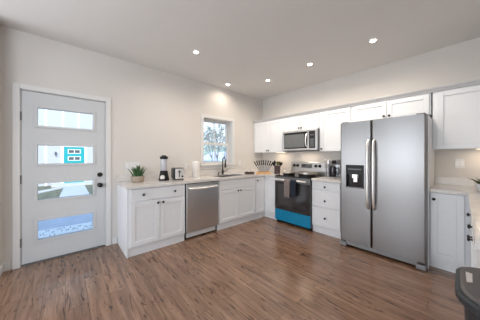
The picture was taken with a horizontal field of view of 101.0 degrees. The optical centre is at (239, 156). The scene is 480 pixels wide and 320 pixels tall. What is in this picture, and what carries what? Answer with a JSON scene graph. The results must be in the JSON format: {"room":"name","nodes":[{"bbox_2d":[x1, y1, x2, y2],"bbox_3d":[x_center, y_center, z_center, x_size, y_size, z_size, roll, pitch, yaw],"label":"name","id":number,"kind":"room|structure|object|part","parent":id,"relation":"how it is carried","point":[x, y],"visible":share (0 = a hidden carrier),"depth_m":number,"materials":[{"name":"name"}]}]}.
{"room":"kitchen","nodes":[
{"label":"kitchen","id":0,"kind":"room"},
{"bbox_2d":[0,24,0,264],"bbox_3d":[-2.635,-0.087,2.077,0.125,2.750,0.220,0,0,-42],"label":"wall","id":1,"kind":"structure","parent":0,"point":[0,24],"depth_m":2.19,"materials":[{"name":"paint"}]},
{"bbox_2d":[1,25,262,269],"bbox_3d":[-2.798,-0.087,2.213,9.140,2.750,0.200,0,0,-42],"label":"wall","id":2,"kind":"structure","parent":0,"point":[155,113],"depth_m":3.03,"materials":[{"name":"paint"}]},
{"bbox_2d":[2,237,116,271],"bbox_3d":[-2.241,1.240,2.564,1.110,0.095,0.014,0,0,-42],"label":"baseboard","id":3,"kind":"structure","parent":2,"relation":"attached to","point":[6,266],"depth_m":2.23,"materials":[{"name":"white wood"}]},
{"bbox_2d":[12,82,110,269],"bbox_3d":[-2.283,0.222,2.617,0.948,2.133,0.158,0,0,-42],"label":"trim","id":4,"kind":"structure","parent":2,"relation":"attached to","point":[16,87],"depth_m":2.30,"materials":[{"name":"white wood"}]},
{"bbox_2d":[20,90,104,264],"bbox_3d":[-2.246,0.245,2.565,0.826,2.041,0.129,0,0,-42],"label":"door","id":5,"kind":"structure","parent":2,"relation":"in","point":[33,209],"depth_m":2.52,"materials":[{"name":"white wood"}]},
{"bbox_3d":[-2.265,0.898,2.592,0.599,0.288,0.064,0,0,-42],"label":"lite frame","id":6,"kind":"part","parent":5,"relation":"part of","materials":[{"name":"white wood"}]},
{"bbox_3d":[-2.265,0.429,2.592,0.599,0.257,0.064,0,0,-42],"label":"lite frame","id":7,"kind":"part","parent":5,"relation":"part of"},
{"bbox_3d":[-2.265,-0.024,2.592,0.599,0.284,0.064,0,0,-42],"label":"lite frame","id":8,"kind":"part","parent":5,"relation":"part of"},
{"bbox_3d":[-2.265,-0.485,2.592,0.599,0.274,0.064,0,0,-42],"label":"lite frame","id":9,"kind":"part","parent":5,"relation":"part of","materials":[{"name":"white wood"}]},
{"bbox_2d":[21,245,104,266],"bbox_3d":[-2.296,1.281,2.631,0.820,0.014,0.160,0,0,-42],"label":"threshold","id":10,"kind":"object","parent":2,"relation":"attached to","point":[39,261],"depth_m":2.54,"materials":[{"name":"grey metal"}]},
{"bbox_2d":[124,162,139,169],"bbox_3d":[-1.675,0.146,3.068,0.209,0.110,0.010,0,0,-42],"label":"wall switch","id":11,"kind":"object","parent":2,"relation":"attached to","point":[128,165],"visible":0.76,"depth_m":3.05,"materials":[{"name":"white plastic"}]},
{"bbox_2d":[116,167,262,181],"bbox_3d":[-0.627,0.323,3.989,3.210,0.102,0.019,0,0,-42],"label":"backsplash","id":12,"kind":"structure","parent":2,"relation":"attached to","point":[125,177],"depth_m":3.85,"materials":[{"name":"stone"}]},
{"bbox_2d":[200,114,235,168],"bbox_3d":[-0.499,-0.293,4.217,0.894,1.092,0.240,0,0,-42],"label":"window","id":13,"kind":"structure","parent":2,"relation":"in","point":[229,143],"depth_m":4.31,"materials":[{"name":"white wood"}]},
{"bbox_3d":[-0.562,-0.510,4.288,0.724,0.517,0.028,0,0,-42],"label":"sash","id":14,"kind":"part","parent":13,"relation":"part of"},
{"bbox_3d":[-0.543,-0.066,4.266,0.724,0.452,0.028,0,0,-42],"label":"sash","id":15,"kind":"part","parent":13,"relation":"part of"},
{"bbox_3d":[-0.499,0.206,4.217,0.894,0.093,0.240,0,0,-42],"label":"sill","id":16,"kind":"part","parent":13,"relation":"part of","materials":[{"name":"white wood"}]},
{"bbox_2d":[0,216,464,319],"bbox_3d":[-1.424,1.328,0.557,9.000,0.080,4.100,0,0,-42],"label":"floor","id":17,"kind":"structure","parent":0,"point":[263,268],"depth_m":2.02,"materials":[{"name":"wood"}]},
{"bbox_2d":[117,184,184,257],"bbox_3d":[-1.315,0.851,2.958,0.782,0.874,0.647,0,0,-42],"label":"base cabinet","id":18,"kind":"object","parent":17,"relation":"on","point":[150,218],"visible":0.99,"depth_m":2.71,"materials":[{"name":"white wood"}]},
{"bbox_3d":[-1.619,0.851,2.720,0.012,0.874,0.598,0,0,-42],"label":"panel","id":19,"kind":"part","parent":18,"relation":"part of","materials":[{"name":"white wood"}]},
{"bbox_3d":[-1.256,0.878,2.630,0.368,0.560,0.019,0,0,-42],"label":"cabinet door","id":20,"kind":"part","parent":18,"relation":"part of","materials":[{"name":"white wood"}]},
{"bbox_3d":[-1.117,0.501,2.754,0.741,0.159,0.019,0,0,-42],"label":"drawer","id":21,"kind":"part","parent":18,"relation":"part of","materials":[{"name":"white wood"}]},
{"bbox_3d":[-0.977,0.878,2.878,0.367,0.560,0.019,0,0,-42],"label":"cabinet door","id":22,"kind":"part","parent":18,"relation":"part of","materials":[{"name":"white wood"}]},
{"bbox_2d":[184,181,217,239],"bbox_3d":[-0.772,0.852,3.399,0.606,0.872,0.673,0,0,-42],"label":"dishwasher","id":23,"kind":"object","parent":17,"relation":"on","point":[201,198],"visible":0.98,"depth_m":3.17,"materials":[{"name":"silver metal"}]},
{"bbox_3d":[-0.634,1.226,3.246,0.540,0.073,0.025,0,0,-42],"label":"kick plate","id":24,"kind":"part","parent":23,"relation":"part of","materials":[{"name":"white metal"}]},
{"bbox_3d":[-0.569,0.495,3.172,0.545,0.039,0.064,0,0,-42],"label":"handle","id":25,"kind":"part","parent":23,"relation":"part of","materials":[{"name":"metal"}]},
{"bbox_2d":[216,177,255,230],"bbox_3d":[-0.214,0.851,3.934,0.922,0.874,0.647,0,0,-42],"label":"base cabinet","id":26,"kind":"object","parent":17,"relation":"on","point":[236,197],"visible":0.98,"depth_m":3.67,"materials":[{"name":"white wood"}]},
{"bbox_3d":[-0.193,0.878,3.573,0.445,0.560,0.019,0,0,-42],"label":"cabinet door","id":27,"kind":"part","parent":26,"relation":"part of","materials":[{"name":"white wood"}]},
{"bbox_3d":[-0.025,0.501,3.722,0.896,0.159,0.019,0,0,-42],"label":"drawer","id":28,"kind":"part","parent":26,"relation":"part of","materials":[{"name":"white wood"}]},
{"bbox_3d":[0.144,0.878,3.872,0.445,0.560,0.019,0,0,-42],"label":"cabinet door","id":29,"kind":"part","parent":26,"relation":"part of","materials":[{"name":"white wood"}]},
{"bbox_2d":[255,176,276,219],"bbox_3d":[0.553,0.851,4.436,0.888,0.874,0.914,0,0,-42],"label":"base cabinet","id":30,"kind":"object","parent":17,"relation":"on","point":[265,185],"visible":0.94,"depth_m":4.12,"materials":[{"name":"white wood"}]},
{"bbox_2d":[116,172,282,189],"bbox_3d":[-0.322,0.393,3.660,3.230,0.038,0.915,0,0,-42],"label":"countertop","id":31,"kind":"structure","parent":30,"relation":"on","point":[126,185],"depth_m":3.08,"materials":[{"name":"stone"}]},
{"bbox_2d":[126,165,145,182],"bbox_3d":[-1.521,0.246,2.900,0.271,0.256,0.306,0,0,-42],"label":"potted succulent","id":32,"kind":"object","parent":31,"relation":"on","point":[137,176],"visible":1,"depth_m":2.85,"materials":[{"name":"green plant"}]},
{"bbox_2d":[131,175,144,182],"bbox_3d":[-1.503,0.330,2.907,0.184,0.088,0.184,0,0,-42],"label":"pot","id":33,"kind":"object","parent":32,"relation":"attached to","point":[134,178],"depth_m":2.84,"materials":[{"name":"beige ceramic"}]},
{"bbox_2d":[158,155,168,180],"bbox_3d":[-1.195,0.177,3.099,0.160,0.393,0.164,0,0,36],"label":"blender","id":34,"kind":"object","parent":31,"relation":"on","point":[163,176],"visible":0.99,"depth_m":3.06,"materials":[{"name":"black plastic"}]},
{"bbox_3d":[-1.194,0.296,3.101,0.160,0.155,0.160,0,0,-4],"label":"motor","id":35,"kind":"part","parent":34,"relation":"part of","materials":[{"name":"black plastic"}]},
{"bbox_2d":[160,159,166,170],"bbox_3d":[-1.194,0.129,3.101,0.099,0.180,0.099,0,0,29],"label":"jar","id":36,"kind":"object","parent":34,"relation":"on","point":[163,161],"depth_m":3.06,"materials":[{"name":"clear glass"}]},
{"bbox_2d":[171,167,183,179],"bbox_3d":[-1.006,0.278,3.204,0.170,0.192,0.255,0,0,-30],"label":"toaster","id":37,"kind":"object","parent":31,"relation":"on","point":[176,173],"visible":0.99,"depth_m":3.12,"materials":[{"name":"silver plastic"}]},
{"bbox_2d":[192,161,199,177],"bbox_3d":[-0.770,0.224,3.437,0.140,0.300,0.140,0,0,-42],"label":"paper towel roll","id":38,"kind":"object","parent":31,"relation":"on","point":[195,165],"visible":0.99,"depth_m":3.38,"materials":[{"name":"white paper"}]},
{"bbox_2d":[222,157,227,174],"bbox_3d":[-0.332,0.190,4.061,0.132,0.368,0.206,0,0,5],"label":"kitchen faucet","id":39,"kind":"object","parent":31,"relation":"on","point":[223,158],"visible":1,"depth_m":4.11,"materials":[{"name":"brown metal"}]},
{"bbox_2d":[215,174,241,176],"bbox_3d":[-0.216,0.485,3.928,0.674,0.205,0.394,0,0,-42],"label":"sink","id":40,"kind":"object","parent":31,"relation":"in","point":[231,174],"visible":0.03,"depth_m":4.16,"materials":[{"name":"metal"}]},
{"bbox_2d":[256,171,270,173],"bbox_3d":[0.509,0.346,4.256,0.310,0.055,0.110,0,0,6],"label":"stand","id":41,"kind":"object","parent":31,"relation":"on","point":[258,172],"visible":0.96,"depth_m":4.23,"materials":[{"name":"brown wood"}]},
{"bbox_2d":[274,165,279,173],"bbox_3d":[0.808,0.285,4.280,0.131,0.178,0.132,0,0,-42],"label":"utensil canister","id":42,"kind":"object","parent":31,"relation":"on","point":[276,169],"visible":0.9,"depth_m":4.23,"materials":[{"name":"brown ceramic"}]},
{"bbox_3d":[0.423,0.790,4.119,0.264,0.736,0.019,0,0,-42],"label":"cabinet door","id":43,"kind":"part","parent":30,"relation":"part of","materials":[{"name":"white wood"}]},
{"bbox_3d":[0.636,0.790,4.097,0.019,0.736,0.289,0,0,-42],"label":"cabinet door","id":44,"kind":"part","parent":30,"relation":"part of","materials":[{"name":"white wood"}]},
{"bbox_2d":[275,162,325,230],"bbox_3d":[1.164,0.702,3.854,0.712,1.172,0.760,0,0,-42],"label":"electric range","id":45,"kind":"object","parent":17,"relation":"on","point":[297,211],"visible":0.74,"depth_m":3.67,"materials":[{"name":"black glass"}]},
{"bbox_2d":[284,179,290,197],"bbox_3d":[0.879,0.596,3.658,0.059,0.353,0.126,0,0,-42],"label":"dish towel","id":46,"kind":"object","parent":45,"relation":"hanging from","point":[286,181],"visible":0.91,"depth_m":3.64,"materials":[{"name":"fabric"}]},
{"bbox_2d":[282,169,295,174],"bbox_3d":[0.957,0.318,4.032,0.271,0.097,0.456,0,0,-12],"label":"frying pan","id":47,"kind":"object","parent":45,"relation":"on","point":[285,172],"visible":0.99,"depth_m":3.83,"materials":[{"name":"black metal"}]},
{"bbox_3d":[0.944,0.441,3.660,0.005,0.095,0.754,0,0,-42],"label":"door trim","id":48,"kind":"part","parent":45,"relation":"part of","materials":[{"name":"silver metal"}]},
{"bbox_3d":[0.958,1.134,3.672,0.030,0.208,0.754,0,0,-42],"label":"storage drawer","id":49,"kind":"part","parent":45,"relation":"part of","materials":[{"name":"blue metal"}]},
{"bbox_2d":[275,176,310,215],"bbox_3d":[0.933,0.707,3.650,0.095,0.627,0.754,0,0,-42],"label":"oven","id":50,"kind":"object","parent":45,"relation":"in","point":[300,205],"depth_m":3.57,"materials":[{"name":"black glass"}]},
{"bbox_2d":[290,180,297,197],"bbox_3d":[0.965,0.576,3.561,0.059,0.313,0.125,0,0,-42],"label":"dish towel","id":51,"kind":"object","parent":45,"relation":"hanging from","point":[293,184],"visible":0.98,"depth_m":3.54,"materials":[{"name":"blue fabric"}]},
{"bbox_3d":[1.163,0.375,3.853,0.575,0.016,0.760,0,0,-42],"label":"cooktop glass","id":52,"kind":"part","parent":45,"relation":"part of","materials":[{"name":"black glass"}]},
{"bbox_2d":[297,171,318,176],"bbox_3d":[1.253,0.328,3.673,0.346,0.077,0.346,0,0,6],"label":"saute pan","id":53,"kind":"object","parent":45,"relation":"on","point":[301,173],"visible":0.99,"depth_m":3.55,"materials":[{"name":"silver metal"}]},
{"bbox_2d":[312,181,340,238],"bbox_3d":[1.613,0.851,3.422,0.647,0.874,0.477,0,0,-42],"label":"base cabinet","id":54,"kind":"object","parent":17,"relation":"on","point":[326,196],"visible":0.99,"depth_m":3.21,"materials":[{"name":"white wood"}]},
{"bbox_2d":[311,176,340,182],"bbox_3d":[1.628,0.393,3.416,0.636,0.038,0.508,0,0,-42],"label":"countertop","id":55,"kind":"structure","parent":54,"relation":"on","point":[323,179],"depth_m":3.23,"materials":[{"name":"stone"}]},
{"bbox_2d":[325,159,340,178],"bbox_3d":[1.621,0.214,3.459,0.204,0.320,0.236,0,0,13],"label":"coffee maker","id":56,"kind":"object","parent":55,"relation":"on","point":[332,167],"visible":0.99,"depth_m":3.38,"materials":[{"name":"metal"}]},
{"bbox_3d":[1.522,0.241,3.449,0.016,0.205,0.140,0,0,13],"label":"post","id":57,"kind":"part","parent":56,"relation":"part of","materials":[{"name":"metal"}]},
{"bbox_3d":[1.401,1.004,3.234,0.019,0.308,0.463,0,0,-42],"label":"drawer","id":58,"kind":"part","parent":54,"relation":"part of","materials":[{"name":"white wood"}]},
{"bbox_3d":[1.401,0.701,3.234,0.019,0.266,0.463,0,0,-42],"label":"drawer","id":59,"kind":"part","parent":54,"relation":"part of","materials":[{"name":"white wood"}]},
{"bbox_3d":[1.401,0.486,3.234,0.019,0.129,0.463,0,0,-42],"label":"drawer","id":60,"kind":"part","parent":54,"relation":"part of","materials":[{"name":"white wood"}]},
{"bbox_2d":[340,113,427,271],"bbox_3d":[2.027,0.394,2.774,0.834,1.781,0.918,0,0,-42],"label":"refrigerator","id":61,"kind":"object","parent":17,"relation":"on","point":[384,162],"visible":0.99,"depth_m":2.48,"materials":[{"name":"metal"}]},
{"bbox_3d":[1.612,0.303,2.765,0.043,0.110,0.070,0,0,-42],"label":"water spout","id":62,"kind":"part","parent":61,"relation":"part of","materials":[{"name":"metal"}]},
{"bbox_3d":[1.625,0.360,2.772,0.082,1.680,0.388,0,0,-42],"label":"freezer door","id":63,"kind":"part","parent":61,"relation":"part of","materials":[{"name":"metal"}]},
{"bbox_3d":[1.679,0.238,2.601,0.083,0.927,0.031,0,0,-42],"label":"handle","id":64,"kind":"part","parent":61,"relation":"part of","materials":[{"name":"metal"}]},
{"bbox_2d":[371,114,427,263],"bbox_3d":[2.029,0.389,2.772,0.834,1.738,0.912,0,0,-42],"label":"door","id":65,"kind":"structure","parent":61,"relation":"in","point":[399,145],"depth_m":2.37,"materials":[{"name":"metal"}]},
{"bbox_2d":[428,115,434,268],"bbox_3d":[2.410,0.408,2.490,0.692,1.760,0.010,0,0,-42],"label":"filler panel","id":66,"kind":"object","parent":17,"relation":"on","point":[431,152],"visible":0.43,"depth_m":2.31,"materials":[{"name":"white wood"}]},
{"bbox_2d":[430,192,469,272],"bbox_3d":[2.533,0.851,2.384,0.647,0.874,0.307,0,0,-42],"label":"base cabinet","id":67,"kind":"object","parent":17,"relation":"on","point":[449,245],"visible":0.93,"depth_m":2.19,"materials":[{"name":"white wood"}]},
{"bbox_2d":[455,267,479,319],"bbox_3d":[0.990,0.881,0.585,0.430,0.814,0.480,0,0,-42],"label":"waste bin","id":68,"kind":"object","parent":17,"relation":"on","point":[467,279],"visible":1,"depth_m":0.71,"materials":[{"name":"grey plastic"}]},
{"bbox_3d":[1.001,0.479,0.595,0.374,0.009,0.454,0,0,-42],"label":"bin lid","id":69,"kind":"part","parent":68,"relation":"part of","materials":[{"name":"grey plastic"}]},
{"bbox_2d":[466,213,474,266],"bbox_3d":[2.018,0.851,1.318,0.760,0.874,0.665,0,0,-42],"label":"base cabinet","id":70,"kind":"object","parent":17,"relation":"on","point":[467,214],"visible":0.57,"depth_m":1.57,"materials":[{"name":"white wood"}]},
{"bbox_3d":[1.964,0.878,1.662,0.370,0.560,0.019,0,0,-42],"label":"cabinet door","id":71,"kind":"part","parent":70,"relation":"part of","materials":[{"name":"white wood"}]},
{"bbox_3d":[1.683,0.878,1.412,0.370,0.560,0.019,0,0,-42],"label":"cabinet door","id":72,"kind":"part","parent":70,"relation":"part of","materials":[{"name":"white wood"}]},
{"bbox_2d":[470,216,471,266],"bbox_3d":[2.702,0.851,1.904,1.032,0.874,0.635,0,0,-42],"label":"base cabinet","id":73,"kind":"object","parent":17,"relation":"on","point":[470,216],"visible":0.02,"depth_m":1.98,"materials":[{"name":"white wood"}]},
{"bbox_2d":[430,184,479,249],"bbox_3d":[2.075,0.393,1.553,2.438,0.038,0.943,0,0,-42],"label":"countertop","id":74,"kind":"structure","parent":73,"relation":"on","point":[473,195],"depth_m":1.85,"materials":[{"name":"stone"}]},
{"bbox_2d":[469,178,479,190],"bbox_3d":[2.630,0.285,2.147,0.141,0.177,0.226,0,0,-42],"label":"potted plant","id":75,"kind":"object","parent":74,"relation":"on","point":[477,184],"visible":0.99,"depth_m":2.16,"materials":[{"name":"green plant"}]},
{"bbox_3d":[2.642,0.336,2.151,0.110,0.076,0.110,0,0,-42],"label":"pot","id":76,"kind":"part","parent":75,"relation":"part of","materials":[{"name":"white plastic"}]},
{"bbox_2d":[475,249,479,267],"bbox_3d":[1.507,0.851,0.845,0.620,0.874,0.635,0,0,-42],"label":"base cabinet","id":77,"kind":"object","parent":17,"relation":"on","point":[477,252],"visible":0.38,"depth_m":1.03,"materials":[{"name":"white wood"}]},
{"bbox_2d":[0,0,479,99],"bbox_3d":[-1.424,-1.522,0.557,9.280,0.120,4.380,0,0,-42],"label":"ceiling","id":78,"kind":"structure","parent":0,"point":[242,44],"depth_m":2.35,"materials":[{"name":"paint"}]},
{"bbox_2d":[191,49,200,54],"bbox_3d":[-0.616,-1.458,2.766,0.140,0.007,0.140,0,0,-42],"label":"recessed light","id":79,"kind":"object","parent":78,"relation":"in","point":[194,51],"visible":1,"depth_m":2.76,"materials":[{"name":"paint"}]},
{"bbox_2d":[305,62,314,65],"bbox_3d":[1.105,-1.458,3.131,0.140,0.007,0.140,0,0,-42],"label":"recessed light","id":80,"kind":"object","parent":78,"relation":"in","point":[308,63],"visible":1,"depth_m":3.12,"materials":[{"name":"paint"}]},
{"bbox_2d":[367,37,379,43],"bbox_3d":[1.679,-1.458,2.494,0.140,0.007,0.140,0,0,-42],"label":"recessed light","id":81,"kind":"object","parent":78,"relation":"in","point":[376,39],"visible":1,"depth_m":2.48,"materials":[{"name":"paint"}]},
{"bbox_2d":[263,37,479,178],"bbox_3d":[1.995,-0.087,3.589,0.140,2.750,4.100,0,0,-42],"label":"wall","id":82,"kind":"structure","parent":0,"point":[460,62],"depth_m":3.04,"materials":[{"name":"paint"}]},
{"bbox_2d":[254,118,289,152],"bbox_3d":[0.748,-0.452,4.617,0.357,0.720,0.900,0,0,-42],"label":"upper cabinet","id":83,"kind":"object","parent":82,"relation":"attached to","point":[268,134],"visible":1,"depth_m":4.50,"materials":[{"name":"white wood"}]},
{"bbox_3d":[0.508,-0.447,4.678,0.019,0.702,0.414,0,0,-42],"label":"cabinet door","id":84,"kind":"part","parent":83,"relation":"part of","materials":[{"name":"white wood"}]},
{"bbox_3d":[0.791,-0.447,4.358,0.019,0.702,0.428,0,0,-42],"label":"cabinet door","id":85,"kind":"part","parent":83,"relation":"part of","materials":[{"name":"white wood"}]},
{"bbox_2d":[253,79,479,122],"bbox_3d":[1.803,-0.838,3.427,0.356,0.052,4.082,0,0,-42],"label":"crown molding","id":86,"kind":"structure","parent":83,"relation":"on","point":[476,81],"depth_m":2.83,"materials":[{"name":"paint"}]},
{"bbox_2d":[264,167,290,172],"bbox_3d":[0.886,0.323,4.718,0.019,0.102,0.895,0,0,-42],"label":"backsplash","id":87,"kind":"structure","parent":82,"relation":"attached to","point":[265,169],"depth_m":4.63,"materials":[{"name":"stone"}]},
{"bbox_2d":[285,112,319,131],"bbox_3d":[1.300,-0.664,3.994,0.357,0.295,0.763,0,0,-42],"label":"upper cabinet","id":88,"kind":"object","parent":82,"relation":"attached to","point":[308,121],"visible":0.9,"depth_m":3.85,"materials":[{"name":"white wood"}]},
{"bbox_3d":[1.072,-0.659,4.041,0.019,0.277,0.365,0,0,-42],"label":"cabinet door","id":89,"kind":"part","parent":88,"relation":"part of","materials":[{"name":"white wood"}]},
{"bbox_2d":[282,128,319,151],"bbox_3d":[1.267,-0.309,3.965,0.444,0.401,0.760,0,0,-42],"label":"microwave","id":90,"kind":"object","parent":88,"relation":"attached to","point":[308,139],"visible":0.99,"depth_m":3.81,"materials":[{"name":"metal"}]},
{"bbox_3d":[1.096,-0.314,3.918,0.015,0.317,0.527,0,0,-42],"label":"door glass","id":91,"kind":"part","parent":90,"relation":"part of","materials":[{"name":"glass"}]},
{"bbox_3d":[1.280,-0.314,3.706,0.021,0.317,0.035,0,0,-42],"label":"trim","id":92,"kind":"part","parent":90,"relation":"part of","materials":[{"name":"metal"}]},
{"bbox_3d":[1.333,-0.314,3.648,0.019,0.317,0.122,0,0,-42],"label":"control panel","id":93,"kind":"part","parent":90,"relation":"part of","materials":[{"name":"black glass"}]},
{"bbox_3d":[1.320,-0.659,3.763,0.019,0.277,0.368,0,0,-42],"label":"cabinet door","id":94,"kind":"part","parent":88,"relation":"part of","materials":[{"name":"white wood"}]},
{"bbox_2d":[320,107,351,151],"bbox_3d":[1.735,-0.452,3.503,0.357,0.720,0.544,0,0,-42],"label":"upper cabinet","id":95,"kind":"object","parent":82,"relation":"attached to","point":[331,121],"visible":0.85,"depth_m":3.44,"materials":[{"name":"white wood"}]},
{"bbox_2d":[352,93,432,121],"bbox_3d":[2.225,-0.674,2.951,0.357,0.275,0.927,0,0,-42],"label":"upper cabinet","id":96,"kind":"object","parent":82,"relation":"attached to","point":[423,103],"visible":0.84,"depth_m":2.78,"materials":[{"name":"white wood"}]},
{"bbox_3d":[1.972,-0.669,3.026,0.019,0.257,0.444,0,0,-42],"label":"cabinet door","id":97,"kind":"part","parent":96,"relation":"part of","materials":[{"name":"white wood"}]},
{"bbox_3d":[2.271,-0.669,2.690,0.019,0.257,0.441,0,0,-42],"label":"cabinet door","id":98,"kind":"part","parent":96,"relation":"part of","materials":[{"name":"white wood"}]},
{"bbox_2d":[433,84,479,149],"bbox_3d":[2.849,-0.452,2.247,0.357,0.720,0.929,0,0,-42],"label":"upper cabinet","id":99,"kind":"object","parent":82,"relation":"attached to","point":[456,112],"visible":1,"depth_m":2.34,"materials":[{"name":"white wood"}]},
{"bbox_3d":[2.868,-0.094,2.264,0.301,0.004,0.921,0,0,-42],"label":"underside panel","id":100,"kind":"part","parent":99,"relation":"part of","materials":[{"name":"white wood"}]},
{"bbox_2d":[435,176,478,186],"bbox_3d":[2.980,0.323,2.356,0.019,0.102,0.943,0,0,-42],"label":"backsplash","id":101,"kind":"structure","parent":82,"relation":"attached to","point":[438,180],"depth_m":2.56,"materials":[{"name":"stone"}]},
{"bbox_2d":[455,159,464,167],"bbox_3d":[2.825,0.088,2.541,0.010,0.118,0.085,0,0,-42],"label":"wall switch","id":102,"kind":"object","parent":82,"relation":"attached to","point":[459,163],"visible":1,"depth_m":2.54,"materials":[{"name":"white plastic"}]},
{"label":"outside","id":103,"kind":"structure","parent":0,"visible":0},
{"bbox_2d":[38,185,92,220],"bbox_3d":[-19.369,1.548,27.581,90.000,0.080,59.850,0,0,-42],"label":"ground","id":104,"kind":"structure","parent":103,"point":[55,193],"depth_m":8.28,"materials":[{"name":"green plant"}]},
{"bbox_2d":[38,186,63,193],"bbox_3d":[-8.444,1.493,8.512,0.417,0.040,2.696,0,0,-10],"label":"path","id":105,"kind":"structure","parent":104,"relation":"on","point":[57,188],"depth_m":8.77,"materials":[{"name":"concrete"}]},
{"bbox_2d":[38,213,92,230],"bbox_3d":[-3.076,1.413,3.476,3.600,0.190,2.140,0,0,-42],"label":"porch slab","id":106,"kind":"object","parent":104,"relation":"on","point":[66,221],"visible":0.11,"depth_m":4.01,"materials":[{"name":"concrete"}]},
{"bbox_2d":[38,221,92,238],"bbox_3d":[-3.027,1.310,3.480,0.920,0.016,0.640,0,0,-42],"label":"door mat","id":107,"kind":"object","parent":106,"relation":"on","point":[83,226],"visible":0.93,"depth_m":3.53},
{"bbox_2d":[38,108,92,187],"bbox_3d":[-11.739,-2.917,12.795,9.400,8.850,8.300,0,0,-42],"label":"house","id":108,"kind":"structure","parent":104,"relation":"on","point":[46,154],"depth_m":10.48,"materials":[{"name":"white"}]},
{"bbox_3d":[-9.052,0.498,10.804,0.860,2.020,0.045,0,0,-42],"label":"door","id":109,"kind":"part","parent":108,"relation":"part of","materials":[{"name":"teal paint"}]},
{"bbox_3d":[-9.044,0.438,10.795,1.100,2.140,0.070,0,0,-42],"label":"door trim","id":110,"kind":"part","parent":108,"relation":"part of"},
{"bbox_3d":[-9.034,-0.272,10.783,0.540,0.240,0.010,0,0,-42],"label":"pane frame","id":111,"kind":"part","parent":108,"relation":"part of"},
{"bbox_3d":[-9.034,0.108,10.783,0.540,0.240,0.010,0,0,-42],"label":"pane frame","id":112,"kind":"part","parent":108,"relation":"part of","materials":[{"name":"white"}]},
{"bbox_2d":[50,185,90,219],"bbox_3d":[-6.054,1.496,7.144,1.110,0.035,7.300,0,0,-42],"label":"garden path","id":113,"kind":"structure","parent":104,"relation":"on","point":[80,189],"depth_m":8.35,"materials":[{"name":"concrete"}]},
{"bbox_2d":[204,126,220,161],"bbox_3d":[-3.227,-0.807,19.498,2.920,4.632,3.697,0,0,-42],"label":"tree","id":114,"kind":"object","parent":104,"relation":"on","point":[208,126],"visible":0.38,"depth_m":19.38,"materials":[{"name":"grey plant"}]},
{"bbox_2d":[204,123,224,161],"bbox_3d":[-1.969,-0.719,15.070,3.317,4.459,2.395,0,0,14],"label":"tree","id":115,"kind":"object","parent":104,"relation":"on","point":[219,125],"visible":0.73,"depth_m":14.77,"materials":[{"name":"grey plant"}]},
{"bbox_2d":[204,152,224,161],"bbox_3d":[-2.326,0.408,29.159,5.800,2.200,6.700,0,0,-42],"label":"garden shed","id":116,"kind":"object","parent":104,"relation":"on","point":[207,158],"visible":0.05,"depth_m":27.80,"materials":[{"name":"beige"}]},
{"bbox_2d":[204,145,225,155],"bbox_3d":[-4.419,-0.542,42.022,29.873,4.099,4.230,0,0,-42],"label":"hedge","id":117,"kind":"object","parent":104,"relation":"on","point":[206,146],"visible":0.02,"depth_m":39.59,"materials":[{"name":"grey plant"}]},
{"bbox_2d":[209,133,225,157],"bbox_3d":[-1.909,-0.630,23.672,3.392,4.283,4.258,0,0,-42],"label":"tree","id":118,"kind":"object","parent":104,"relation":"on","point":[218,133],"visible":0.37,"depth_m":23.73,"materials":[{"name":"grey plant"}]}
]}

